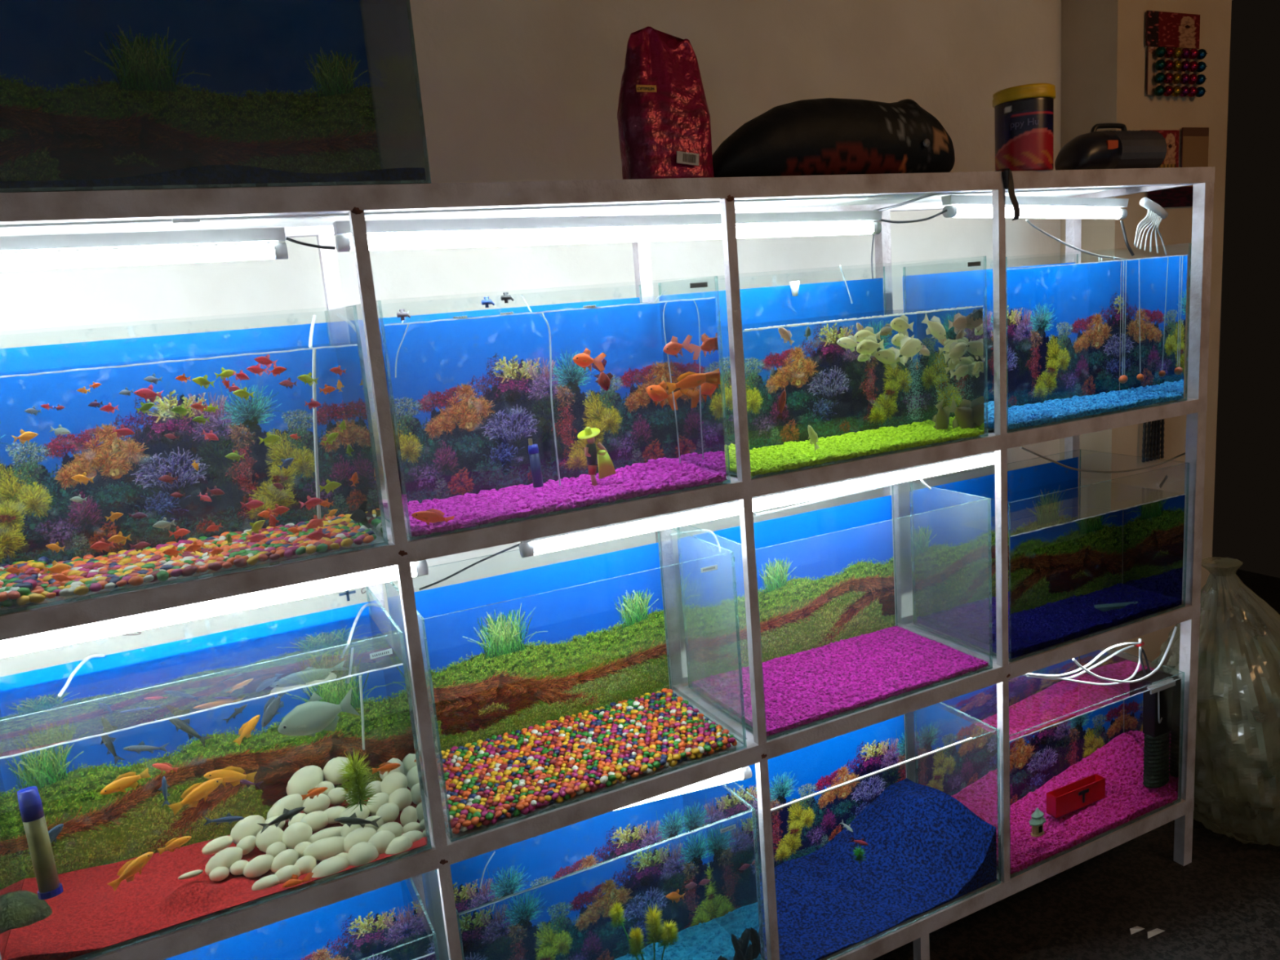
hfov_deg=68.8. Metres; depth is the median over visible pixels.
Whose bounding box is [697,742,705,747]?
pebble
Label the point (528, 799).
pebble
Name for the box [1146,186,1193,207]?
packs
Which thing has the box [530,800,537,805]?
pebble
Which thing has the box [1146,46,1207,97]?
ornament ball
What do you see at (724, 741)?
pebble
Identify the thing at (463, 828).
pebble
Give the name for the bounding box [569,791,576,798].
pebble
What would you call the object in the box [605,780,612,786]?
pebble
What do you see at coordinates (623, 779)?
pebble
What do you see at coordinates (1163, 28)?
pack
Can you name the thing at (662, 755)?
pebble
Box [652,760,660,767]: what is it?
pebble
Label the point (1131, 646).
air hose
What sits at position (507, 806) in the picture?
pebble
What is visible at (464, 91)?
wall
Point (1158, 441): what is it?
lead
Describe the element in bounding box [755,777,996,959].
sand
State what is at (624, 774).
pebble
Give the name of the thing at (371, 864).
stone
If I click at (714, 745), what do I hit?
pebble
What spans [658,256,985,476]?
aquarium
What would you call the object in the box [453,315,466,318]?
ring
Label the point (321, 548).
pebble
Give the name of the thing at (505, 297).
valve
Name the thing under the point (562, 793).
pebble
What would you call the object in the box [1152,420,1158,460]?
lead
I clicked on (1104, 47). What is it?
wall pillar
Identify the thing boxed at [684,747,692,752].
pebble
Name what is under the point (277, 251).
tube light
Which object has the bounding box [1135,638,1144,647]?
hose tee
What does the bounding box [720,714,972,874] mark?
aquarium
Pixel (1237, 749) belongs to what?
plastic sack
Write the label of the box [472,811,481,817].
pebble
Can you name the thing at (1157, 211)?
ornament
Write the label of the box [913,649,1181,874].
aquarium
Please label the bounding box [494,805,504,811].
pebble
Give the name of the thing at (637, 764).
pebble
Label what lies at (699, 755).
pebble
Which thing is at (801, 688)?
gravel
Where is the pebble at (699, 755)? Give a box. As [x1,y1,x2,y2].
[695,752,702,757]
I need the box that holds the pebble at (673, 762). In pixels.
[669,759,677,767]
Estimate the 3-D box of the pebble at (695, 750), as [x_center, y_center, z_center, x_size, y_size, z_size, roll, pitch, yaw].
[0.110,0.534,1.843,0.016,0.012,0.018,-1,11,19]
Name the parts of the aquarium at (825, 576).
pane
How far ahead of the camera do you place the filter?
2.50 m
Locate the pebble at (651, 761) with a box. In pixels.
[648,759,653,764]
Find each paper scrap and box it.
[1129,925,1144,934]
[1147,928,1164,938]
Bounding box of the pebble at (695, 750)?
[691,747,699,754]
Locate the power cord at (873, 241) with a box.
[871,234,874,278]
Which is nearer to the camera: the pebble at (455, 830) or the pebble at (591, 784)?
the pebble at (455, 830)
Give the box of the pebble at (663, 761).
[659,757,666,765]
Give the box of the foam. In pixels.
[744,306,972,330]
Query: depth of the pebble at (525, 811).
1.69 m
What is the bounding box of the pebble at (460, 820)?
[457,817,465,824]
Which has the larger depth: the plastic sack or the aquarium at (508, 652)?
the plastic sack
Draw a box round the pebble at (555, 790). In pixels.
[551,788,559,794]
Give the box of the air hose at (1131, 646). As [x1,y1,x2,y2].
[1026,644,1134,679]
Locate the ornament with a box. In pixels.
[1133,197,1168,255]
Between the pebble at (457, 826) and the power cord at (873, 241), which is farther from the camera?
the power cord at (873, 241)
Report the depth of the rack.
1.78 m
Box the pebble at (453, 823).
[448,820,457,828]
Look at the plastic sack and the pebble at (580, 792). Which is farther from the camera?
the plastic sack
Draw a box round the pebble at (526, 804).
[523,802,528,807]
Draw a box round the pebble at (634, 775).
[630,771,639,777]
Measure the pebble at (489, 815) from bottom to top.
0.013 m
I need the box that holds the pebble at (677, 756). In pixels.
[672,753,680,759]
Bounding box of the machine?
[1054,123,1166,169]
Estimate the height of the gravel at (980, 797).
0.140 m
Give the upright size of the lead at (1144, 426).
0.220 m
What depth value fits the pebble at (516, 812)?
1.68 m
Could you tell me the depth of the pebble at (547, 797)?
1.71 m
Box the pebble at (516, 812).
[512,808,520,816]
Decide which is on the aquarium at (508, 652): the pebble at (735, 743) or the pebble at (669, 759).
the pebble at (735, 743)
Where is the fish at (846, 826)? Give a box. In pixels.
[840,820,853,831]
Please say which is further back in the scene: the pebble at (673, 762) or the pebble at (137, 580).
the pebble at (673, 762)
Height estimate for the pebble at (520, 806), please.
0.011 m
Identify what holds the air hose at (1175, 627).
attached to the filter
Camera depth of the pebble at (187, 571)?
1.39 m
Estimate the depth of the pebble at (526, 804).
1.69 m
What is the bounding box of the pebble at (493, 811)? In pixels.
[487,809,495,814]
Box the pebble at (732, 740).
[727,737,735,742]
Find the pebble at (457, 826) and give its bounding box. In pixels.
[454,822,460,829]
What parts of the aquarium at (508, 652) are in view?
pane, pane, pane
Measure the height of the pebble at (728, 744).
0.010 m
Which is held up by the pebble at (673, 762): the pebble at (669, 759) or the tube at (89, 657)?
the pebble at (669, 759)
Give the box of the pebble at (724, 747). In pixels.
[720,744,726,750]
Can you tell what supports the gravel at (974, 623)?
on the aquarium at (1069, 576)
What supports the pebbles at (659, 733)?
on the aquarium at (508, 652)
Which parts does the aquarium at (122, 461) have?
pane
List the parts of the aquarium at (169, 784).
pane, pane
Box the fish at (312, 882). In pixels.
[291,881,315,888]
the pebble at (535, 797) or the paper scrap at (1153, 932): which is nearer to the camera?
the pebble at (535, 797)
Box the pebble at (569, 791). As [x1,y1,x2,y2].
[564,787,574,795]
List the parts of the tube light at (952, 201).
power cord, power cord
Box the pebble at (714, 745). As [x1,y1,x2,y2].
[710,742,717,748]
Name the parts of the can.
lid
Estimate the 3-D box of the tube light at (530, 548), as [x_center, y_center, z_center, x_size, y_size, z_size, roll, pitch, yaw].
[-0.138,0.130,1.910,0.594,0.137,0.341,-10,12,-25]
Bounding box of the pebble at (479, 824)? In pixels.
[475,821,481,826]
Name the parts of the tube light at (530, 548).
power cord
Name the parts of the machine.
handle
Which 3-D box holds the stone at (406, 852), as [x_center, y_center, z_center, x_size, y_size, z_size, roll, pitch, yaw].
[-0.419,0.638,1.619,0.050,0.048,0.046,-10,12,-25]
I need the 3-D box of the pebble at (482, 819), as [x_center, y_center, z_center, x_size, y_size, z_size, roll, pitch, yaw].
[-0.281,0.603,1.661,0.012,0.008,0.011,-5,11,0]
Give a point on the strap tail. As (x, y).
(1005, 174)
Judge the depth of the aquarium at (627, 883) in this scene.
1.89 m
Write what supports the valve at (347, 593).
on the aquarium at (169, 784)
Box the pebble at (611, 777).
[608,774,616,781]
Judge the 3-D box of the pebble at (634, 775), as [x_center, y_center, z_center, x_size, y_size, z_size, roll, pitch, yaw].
[-0.011,0.563,1.788,0.018,0.012,0.016,-3,11,8]
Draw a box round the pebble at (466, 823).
[462,819,471,826]
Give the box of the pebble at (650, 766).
[646,763,653,768]
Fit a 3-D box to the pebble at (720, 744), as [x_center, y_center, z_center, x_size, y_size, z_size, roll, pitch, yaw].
[0.159,0.526,1.867,0.014,0.011,0.017,-1,11,19]
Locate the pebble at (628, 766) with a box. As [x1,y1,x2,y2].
[626,765,635,769]
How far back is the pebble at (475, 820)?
1.65 m
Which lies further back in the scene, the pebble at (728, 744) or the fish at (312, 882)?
the pebble at (728, 744)
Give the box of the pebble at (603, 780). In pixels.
[599,775,608,783]
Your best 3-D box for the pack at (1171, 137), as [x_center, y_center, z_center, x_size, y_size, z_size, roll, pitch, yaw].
[1.299,-0.827,2.360,0.140,0.102,0.030,-10,12,-25]
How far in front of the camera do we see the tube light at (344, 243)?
1.78 m
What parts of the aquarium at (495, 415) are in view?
pane, pane, pane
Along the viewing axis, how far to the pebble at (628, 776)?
1.78 m
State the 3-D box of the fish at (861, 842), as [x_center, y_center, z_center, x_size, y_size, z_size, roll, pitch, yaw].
[0.528,0.872,2.262,0.055,0.039,0.014,-7,11,-14]
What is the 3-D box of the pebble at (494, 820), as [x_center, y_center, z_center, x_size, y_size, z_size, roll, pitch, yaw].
[-0.261,0.607,1.672,0.012,0.012,0.016,-4,11,2]
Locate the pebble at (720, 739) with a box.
[715,737,724,742]
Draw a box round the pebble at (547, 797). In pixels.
[543,795,551,801]
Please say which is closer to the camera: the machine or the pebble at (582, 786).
the pebble at (582, 786)
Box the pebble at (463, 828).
[460,825,466,831]
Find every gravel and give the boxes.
[378,475,724,536]
[691,626,988,736]
[724,431,982,475]
[916,591,1178,658]
[951,759,1176,874]
[983,395,1181,429]
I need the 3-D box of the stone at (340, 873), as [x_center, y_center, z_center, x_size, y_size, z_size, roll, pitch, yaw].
[-0.521,0.653,1.571,0.067,0.046,0.046,-10,12,-25]
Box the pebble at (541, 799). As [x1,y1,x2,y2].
[537,795,545,803]
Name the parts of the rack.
post, post, rail, rail, rail, rail, post, post, rail, post, leg, post, rail, post, rail, post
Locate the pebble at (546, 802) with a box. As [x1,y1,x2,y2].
[542,800,550,806]
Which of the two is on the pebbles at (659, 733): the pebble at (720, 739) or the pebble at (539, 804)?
the pebble at (720, 739)
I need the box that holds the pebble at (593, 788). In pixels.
[590,783,597,791]
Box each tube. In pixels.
[57,653,105,697]
[308,315,315,346]
[346,604,367,644]
[670,528,720,552]
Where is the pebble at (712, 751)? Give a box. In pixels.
[706,747,714,754]
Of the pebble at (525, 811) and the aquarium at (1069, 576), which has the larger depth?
the aquarium at (1069, 576)
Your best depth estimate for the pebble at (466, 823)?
1.65 m
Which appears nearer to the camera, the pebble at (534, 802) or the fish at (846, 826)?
the pebble at (534, 802)
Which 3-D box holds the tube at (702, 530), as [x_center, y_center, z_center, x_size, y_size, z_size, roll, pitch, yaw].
[0.127,0.142,2.144,0.114,0.054,0.021,-5,11,-1]
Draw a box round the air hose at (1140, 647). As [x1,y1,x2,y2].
[1023,646,1141,685]
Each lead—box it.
[1141,422,1146,462]
[1145,421,1151,462]
[1149,420,1155,461]
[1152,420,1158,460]
[1156,419,1160,459]
[1160,418,1164,458]
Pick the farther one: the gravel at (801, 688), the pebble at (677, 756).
the gravel at (801, 688)
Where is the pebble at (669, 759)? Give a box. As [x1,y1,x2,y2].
[666,756,672,762]
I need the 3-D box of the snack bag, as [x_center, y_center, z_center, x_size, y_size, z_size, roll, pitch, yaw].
[0.043,-0.666,1.663,0.180,0.264,0.104,-10,12,-25]
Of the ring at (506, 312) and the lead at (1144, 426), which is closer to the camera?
the ring at (506, 312)
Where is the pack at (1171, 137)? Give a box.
[1141,129,1179,168]
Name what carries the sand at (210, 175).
in the aquarium at (90, 89)
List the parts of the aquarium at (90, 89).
pane, pane, pane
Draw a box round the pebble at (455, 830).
[451,827,459,834]
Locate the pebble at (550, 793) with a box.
[546,790,553,795]
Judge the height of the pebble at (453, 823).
0.011 m
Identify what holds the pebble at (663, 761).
on the pebble
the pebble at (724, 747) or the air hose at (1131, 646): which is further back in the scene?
the air hose at (1131, 646)
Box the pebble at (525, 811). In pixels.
[520,807,528,814]
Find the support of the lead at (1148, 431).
hanging from the wall pillar
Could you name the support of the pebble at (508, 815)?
on the aquarium at (508, 652)
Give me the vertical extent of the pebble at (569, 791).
0.012 m
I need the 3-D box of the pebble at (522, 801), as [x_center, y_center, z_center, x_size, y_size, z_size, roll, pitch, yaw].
[-0.215,0.587,1.705,0.014,0.011,0.015,-7,11,-11]
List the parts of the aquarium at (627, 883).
pane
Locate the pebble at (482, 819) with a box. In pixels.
[479,816,484,822]
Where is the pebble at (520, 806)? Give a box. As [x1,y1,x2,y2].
[515,803,524,810]
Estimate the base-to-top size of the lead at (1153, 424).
0.220 m
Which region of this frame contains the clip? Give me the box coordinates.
[789,280,799,296]
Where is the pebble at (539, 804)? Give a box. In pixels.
[535,802,542,807]
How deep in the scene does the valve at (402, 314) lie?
1.68 m
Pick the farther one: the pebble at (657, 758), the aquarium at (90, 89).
the pebble at (657, 758)
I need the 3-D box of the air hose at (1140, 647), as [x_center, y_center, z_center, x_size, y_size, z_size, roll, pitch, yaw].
[1.149,0.496,2.405,0.501,0.139,0.020,-11,13,-30]
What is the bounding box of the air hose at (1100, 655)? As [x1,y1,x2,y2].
[1026,642,1140,676]
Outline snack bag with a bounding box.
[617,26,714,179]
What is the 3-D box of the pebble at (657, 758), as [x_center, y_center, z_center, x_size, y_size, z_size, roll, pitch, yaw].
[0.034,0.546,1.821,0.018,0.012,0.014,-2,11,13]
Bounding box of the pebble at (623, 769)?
[620,767,627,773]
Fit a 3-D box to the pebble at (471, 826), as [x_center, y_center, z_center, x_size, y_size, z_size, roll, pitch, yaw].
[-0.300,0.613,1.654,0.015,0.013,0.016,1,12,29]
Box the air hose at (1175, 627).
[1071,626,1177,683]
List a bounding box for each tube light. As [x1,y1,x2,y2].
[0,227,288,271]
[0,559,428,657]
[285,192,945,252]
[418,499,739,590]
[614,765,751,810]
[751,451,995,515]
[879,194,1134,256]
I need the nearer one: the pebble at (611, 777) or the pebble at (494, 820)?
the pebble at (494, 820)
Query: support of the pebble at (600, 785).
on the aquarium at (508, 652)
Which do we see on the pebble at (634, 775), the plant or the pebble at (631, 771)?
the pebble at (631, 771)
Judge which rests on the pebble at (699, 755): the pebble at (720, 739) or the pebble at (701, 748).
the pebble at (701, 748)
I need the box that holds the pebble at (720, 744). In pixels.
[716,740,723,746]
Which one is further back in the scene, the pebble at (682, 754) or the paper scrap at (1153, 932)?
the paper scrap at (1153, 932)
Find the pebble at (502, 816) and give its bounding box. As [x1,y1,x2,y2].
[497,813,505,820]
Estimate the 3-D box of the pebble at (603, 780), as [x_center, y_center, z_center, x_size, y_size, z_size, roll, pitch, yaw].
[-0.068,0.564,1.762,0.018,0.013,0.015,-7,11,-11]
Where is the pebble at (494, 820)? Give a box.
[490,815,497,824]
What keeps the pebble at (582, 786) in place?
on the pebble at (588, 788)
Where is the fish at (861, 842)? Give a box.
[849,837,868,845]
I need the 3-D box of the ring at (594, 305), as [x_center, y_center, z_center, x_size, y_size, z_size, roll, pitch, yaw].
[-0.088,-0.301,1.624,0.024,0.004,0.019,-10,12,-25]
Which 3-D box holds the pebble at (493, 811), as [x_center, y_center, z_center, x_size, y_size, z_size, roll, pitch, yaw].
[-0.268,0.598,1.680,0.015,0.012,0.015,-1,11,17]
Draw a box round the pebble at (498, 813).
[493,809,502,817]
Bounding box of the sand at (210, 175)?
[0,164,426,190]
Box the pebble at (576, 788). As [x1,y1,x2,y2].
[573,785,580,791]
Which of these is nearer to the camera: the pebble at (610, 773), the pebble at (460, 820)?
the pebble at (460, 820)
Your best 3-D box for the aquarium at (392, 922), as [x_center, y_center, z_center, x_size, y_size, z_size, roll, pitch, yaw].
[-0.689,1.015,1.694,0.615,0.398,0.330,-10,12,-25]
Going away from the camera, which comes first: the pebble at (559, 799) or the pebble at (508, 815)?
the pebble at (508, 815)
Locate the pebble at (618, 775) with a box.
[613,772,622,778]
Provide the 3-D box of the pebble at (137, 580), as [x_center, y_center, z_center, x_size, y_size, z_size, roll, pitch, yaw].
[-0.738,0.147,1.370,0.022,0.015,0.017,-3,11,11]
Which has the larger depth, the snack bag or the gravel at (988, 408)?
the gravel at (988, 408)
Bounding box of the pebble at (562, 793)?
[558,789,565,796]
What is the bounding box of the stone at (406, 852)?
[388,850,409,858]
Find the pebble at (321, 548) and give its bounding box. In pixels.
[317,545,324,551]
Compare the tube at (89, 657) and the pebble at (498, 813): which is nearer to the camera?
the tube at (89, 657)
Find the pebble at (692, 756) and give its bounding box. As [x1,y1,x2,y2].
[688,753,696,759]
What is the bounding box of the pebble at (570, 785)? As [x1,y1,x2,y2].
[567,783,574,788]
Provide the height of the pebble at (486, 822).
0.013 m
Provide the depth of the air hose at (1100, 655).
2.40 m
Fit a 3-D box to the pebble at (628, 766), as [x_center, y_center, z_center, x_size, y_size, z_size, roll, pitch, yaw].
[-0.016,0.554,1.798,0.017,0.011,0.013,1,12,26]
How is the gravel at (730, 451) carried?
on the aquarium at (815, 391)
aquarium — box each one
[0,0,431,192]
[0,305,388,609]
[0,586,431,959]
[164,877,439,959]
[345,275,730,540]
[385,542,717,840]
[421,784,760,959]
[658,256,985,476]
[677,481,973,687]
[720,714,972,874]
[902,244,1187,430]
[909,448,1187,658]
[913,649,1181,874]
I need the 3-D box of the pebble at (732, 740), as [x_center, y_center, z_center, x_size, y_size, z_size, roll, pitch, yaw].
[0.184,0.522,1.878,0.015,0.010,0.011,-6,11,-6]
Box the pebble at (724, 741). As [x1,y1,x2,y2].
[721,739,728,744]
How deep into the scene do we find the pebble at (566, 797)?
1.73 m
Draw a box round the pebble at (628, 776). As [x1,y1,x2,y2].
[626,773,631,779]
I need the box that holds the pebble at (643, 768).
[640,764,648,772]
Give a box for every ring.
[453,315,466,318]
[499,311,513,314]
[582,304,595,307]
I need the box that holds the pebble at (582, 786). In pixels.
[578,782,586,790]
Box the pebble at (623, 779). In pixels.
[617,775,626,782]
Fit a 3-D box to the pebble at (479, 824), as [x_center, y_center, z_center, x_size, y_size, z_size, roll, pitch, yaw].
[-0.286,0.611,1.661,0.011,0.008,0.011,-4,11,3]
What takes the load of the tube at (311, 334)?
in the aquarium at (122, 461)
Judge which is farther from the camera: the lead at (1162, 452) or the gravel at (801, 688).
the lead at (1162, 452)
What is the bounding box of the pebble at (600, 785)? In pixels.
[597,782,605,788]
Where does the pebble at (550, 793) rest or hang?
in the aquarium at (508, 652)
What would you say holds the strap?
hanging from the rack
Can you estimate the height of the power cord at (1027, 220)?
0.117 m
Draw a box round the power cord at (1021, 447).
[1019,446,1185,472]
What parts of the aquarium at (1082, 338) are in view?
pane, pane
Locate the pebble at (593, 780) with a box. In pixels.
[587,777,595,782]
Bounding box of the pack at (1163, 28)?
[1146,10,1199,48]
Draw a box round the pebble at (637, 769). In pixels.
[634,766,639,772]
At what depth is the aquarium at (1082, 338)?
2.19 m
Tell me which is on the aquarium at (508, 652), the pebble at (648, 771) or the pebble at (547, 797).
the pebble at (648, 771)
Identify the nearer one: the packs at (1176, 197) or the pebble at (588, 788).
the pebble at (588, 788)
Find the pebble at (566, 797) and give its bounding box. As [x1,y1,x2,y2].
[562,793,570,799]
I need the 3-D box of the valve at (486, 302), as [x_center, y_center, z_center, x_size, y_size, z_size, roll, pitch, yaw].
[-0.283,-0.332,1.747,0.024,0.020,0.009,-10,12,-25]
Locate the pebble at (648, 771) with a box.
[645,767,652,773]
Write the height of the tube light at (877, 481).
0.108 m
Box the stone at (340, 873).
[315,871,344,881]
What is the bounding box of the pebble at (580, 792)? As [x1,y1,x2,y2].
[576,790,583,794]
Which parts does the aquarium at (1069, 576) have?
pane, pane, pane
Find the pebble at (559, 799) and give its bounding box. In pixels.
[555,795,563,802]
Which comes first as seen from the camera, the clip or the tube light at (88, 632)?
the tube light at (88, 632)
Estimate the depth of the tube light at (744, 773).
1.90 m
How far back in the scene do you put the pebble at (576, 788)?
1.73 m
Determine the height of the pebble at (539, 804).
0.010 m
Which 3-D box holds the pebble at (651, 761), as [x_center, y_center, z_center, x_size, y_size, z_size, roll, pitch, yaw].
[0.022,0.548,1.815,0.012,0.011,0.016,-2,11,16]
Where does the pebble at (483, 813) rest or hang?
on the pebble
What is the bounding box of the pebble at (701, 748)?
[697,746,704,752]
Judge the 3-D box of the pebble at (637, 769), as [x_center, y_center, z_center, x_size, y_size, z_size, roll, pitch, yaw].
[-0.006,0.555,1.791,0.010,0.009,0.013,-2,11,15]
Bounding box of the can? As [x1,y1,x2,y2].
[992,83,1055,171]
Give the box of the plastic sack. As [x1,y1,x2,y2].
[1151,560,1279,846]
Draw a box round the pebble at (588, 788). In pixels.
[583,786,591,791]
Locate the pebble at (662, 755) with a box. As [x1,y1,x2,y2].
[660,754,667,759]
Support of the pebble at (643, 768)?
in the aquarium at (508, 652)
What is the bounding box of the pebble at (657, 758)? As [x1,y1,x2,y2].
[653,756,661,761]
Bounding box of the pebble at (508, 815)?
[505,812,511,817]
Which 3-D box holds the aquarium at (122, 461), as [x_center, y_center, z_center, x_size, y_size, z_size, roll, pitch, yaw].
[-0.773,-0.056,1.491,0.624,0.381,0.330,-10,12,-25]
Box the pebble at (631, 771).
[626,768,635,773]
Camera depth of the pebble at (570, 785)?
1.74 m
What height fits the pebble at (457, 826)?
0.008 m
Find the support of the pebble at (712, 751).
in the aquarium at (508, 652)
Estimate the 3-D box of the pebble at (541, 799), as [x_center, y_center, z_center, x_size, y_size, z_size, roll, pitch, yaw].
[-0.180,0.584,1.709,0.012,0.010,0.015,-14,14,-39]
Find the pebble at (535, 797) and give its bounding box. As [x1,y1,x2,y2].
[532,795,537,800]
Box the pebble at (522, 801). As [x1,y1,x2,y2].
[518,798,524,804]
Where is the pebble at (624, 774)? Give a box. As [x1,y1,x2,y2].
[622,771,627,777]
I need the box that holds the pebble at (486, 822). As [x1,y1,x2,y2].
[481,818,490,825]
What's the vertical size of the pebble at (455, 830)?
0.010 m
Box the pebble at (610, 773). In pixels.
[608,771,615,776]
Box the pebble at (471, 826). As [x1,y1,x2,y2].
[466,823,474,829]
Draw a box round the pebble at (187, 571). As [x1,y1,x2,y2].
[185,568,193,573]
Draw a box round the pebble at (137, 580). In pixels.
[134,577,141,583]
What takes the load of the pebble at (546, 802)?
in the aquarium at (508, 652)
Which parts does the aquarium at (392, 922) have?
pane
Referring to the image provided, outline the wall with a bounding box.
[0,0,1061,782]
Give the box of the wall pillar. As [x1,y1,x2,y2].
[1059,0,1231,727]
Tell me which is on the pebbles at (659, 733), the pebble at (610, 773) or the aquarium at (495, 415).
the pebble at (610, 773)
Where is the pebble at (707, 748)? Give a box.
[703,745,711,751]
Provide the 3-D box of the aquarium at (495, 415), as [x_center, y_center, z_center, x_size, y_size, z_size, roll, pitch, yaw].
[-0.189,-0.159,1.762,0.612,0.386,0.331,-10,12,-25]
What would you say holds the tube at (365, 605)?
in the aquarium at (169, 784)
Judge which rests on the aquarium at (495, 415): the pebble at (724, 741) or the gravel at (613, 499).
the gravel at (613, 499)
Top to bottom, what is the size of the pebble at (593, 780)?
0.010 m
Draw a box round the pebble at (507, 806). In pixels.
[501,804,511,810]
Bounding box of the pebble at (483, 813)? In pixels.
[480,810,487,817]
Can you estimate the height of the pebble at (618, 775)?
0.011 m
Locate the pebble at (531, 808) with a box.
[527,803,536,812]
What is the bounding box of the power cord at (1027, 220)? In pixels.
[1026,219,1128,259]
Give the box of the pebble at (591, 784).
[588,781,594,786]
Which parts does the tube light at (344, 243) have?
power cord, power cord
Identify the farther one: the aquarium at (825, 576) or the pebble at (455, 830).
the aquarium at (825, 576)
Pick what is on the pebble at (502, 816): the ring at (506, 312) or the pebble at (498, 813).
the pebble at (498, 813)
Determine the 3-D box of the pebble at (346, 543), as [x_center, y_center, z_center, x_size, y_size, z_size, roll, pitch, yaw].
[-0.469,0.100,1.496,0.020,0.015,0.022,4,14,40]
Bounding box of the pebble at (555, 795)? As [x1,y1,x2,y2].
[551,792,559,799]
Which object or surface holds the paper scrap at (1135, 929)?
on the floor
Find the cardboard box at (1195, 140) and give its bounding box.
[1181,127,1208,167]
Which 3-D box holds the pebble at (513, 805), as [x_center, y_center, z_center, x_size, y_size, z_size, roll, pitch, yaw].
[-0.230,0.591,1.699,0.012,0.008,0.010,-5,11,0]
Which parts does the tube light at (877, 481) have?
power cord, power cord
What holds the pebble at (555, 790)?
on the pebble
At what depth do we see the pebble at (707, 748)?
1.85 m
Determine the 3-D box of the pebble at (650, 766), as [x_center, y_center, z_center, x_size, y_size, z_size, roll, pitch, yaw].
[0.019,0.551,1.801,0.015,0.012,0.012,-3,11,10]
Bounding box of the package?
[712,97,955,177]
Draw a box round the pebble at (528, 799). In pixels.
[524,795,532,804]
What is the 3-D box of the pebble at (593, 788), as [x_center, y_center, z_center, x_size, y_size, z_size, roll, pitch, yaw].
[-0.087,0.577,1.754,0.017,0.012,0.016,-7,11,-11]
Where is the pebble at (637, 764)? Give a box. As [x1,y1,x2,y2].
[635,761,641,769]
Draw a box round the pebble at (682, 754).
[680,752,686,757]
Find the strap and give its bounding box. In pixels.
[995,168,1020,220]
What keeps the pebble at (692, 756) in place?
on the aquarium at (508, 652)
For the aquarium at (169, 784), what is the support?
on the rack
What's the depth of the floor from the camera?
2.48 m
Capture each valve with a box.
[338,589,355,601]
[396,309,410,320]
[481,296,494,307]
[500,292,514,303]
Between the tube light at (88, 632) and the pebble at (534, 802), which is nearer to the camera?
the tube light at (88, 632)
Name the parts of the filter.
power cord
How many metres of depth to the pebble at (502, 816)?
1.67 m
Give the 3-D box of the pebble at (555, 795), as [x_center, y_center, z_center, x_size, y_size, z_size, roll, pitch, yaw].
[-0.156,0.581,1.719,0.015,0.011,0.013,-6,11,-7]
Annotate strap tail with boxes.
[1001,169,1009,188]
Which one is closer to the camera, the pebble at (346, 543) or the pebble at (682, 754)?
the pebble at (346, 543)
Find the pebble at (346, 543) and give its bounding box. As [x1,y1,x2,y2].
[342,540,350,546]
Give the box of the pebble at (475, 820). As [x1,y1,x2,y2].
[471,816,479,825]
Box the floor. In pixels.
[872,563,1279,959]
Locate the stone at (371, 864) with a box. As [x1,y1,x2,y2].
[355,861,376,868]
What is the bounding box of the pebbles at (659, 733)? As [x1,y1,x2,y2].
[416,688,729,828]
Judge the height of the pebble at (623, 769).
0.009 m
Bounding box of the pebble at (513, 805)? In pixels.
[510,802,516,807]
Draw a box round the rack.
[0,166,1215,959]
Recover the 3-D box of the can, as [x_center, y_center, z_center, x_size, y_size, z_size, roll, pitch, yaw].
[0.838,-0.760,2.042,0.127,0.176,0.127,2,13,33]
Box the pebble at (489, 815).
[484,812,493,820]
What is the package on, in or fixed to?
on the rack
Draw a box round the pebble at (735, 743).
[731,739,737,746]
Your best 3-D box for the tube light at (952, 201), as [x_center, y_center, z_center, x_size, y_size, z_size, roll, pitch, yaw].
[0.909,-0.603,2.247,0.790,0.171,0.092,-10,12,-25]
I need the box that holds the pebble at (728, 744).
[724,742,731,747]
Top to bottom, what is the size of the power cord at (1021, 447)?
0.127 m

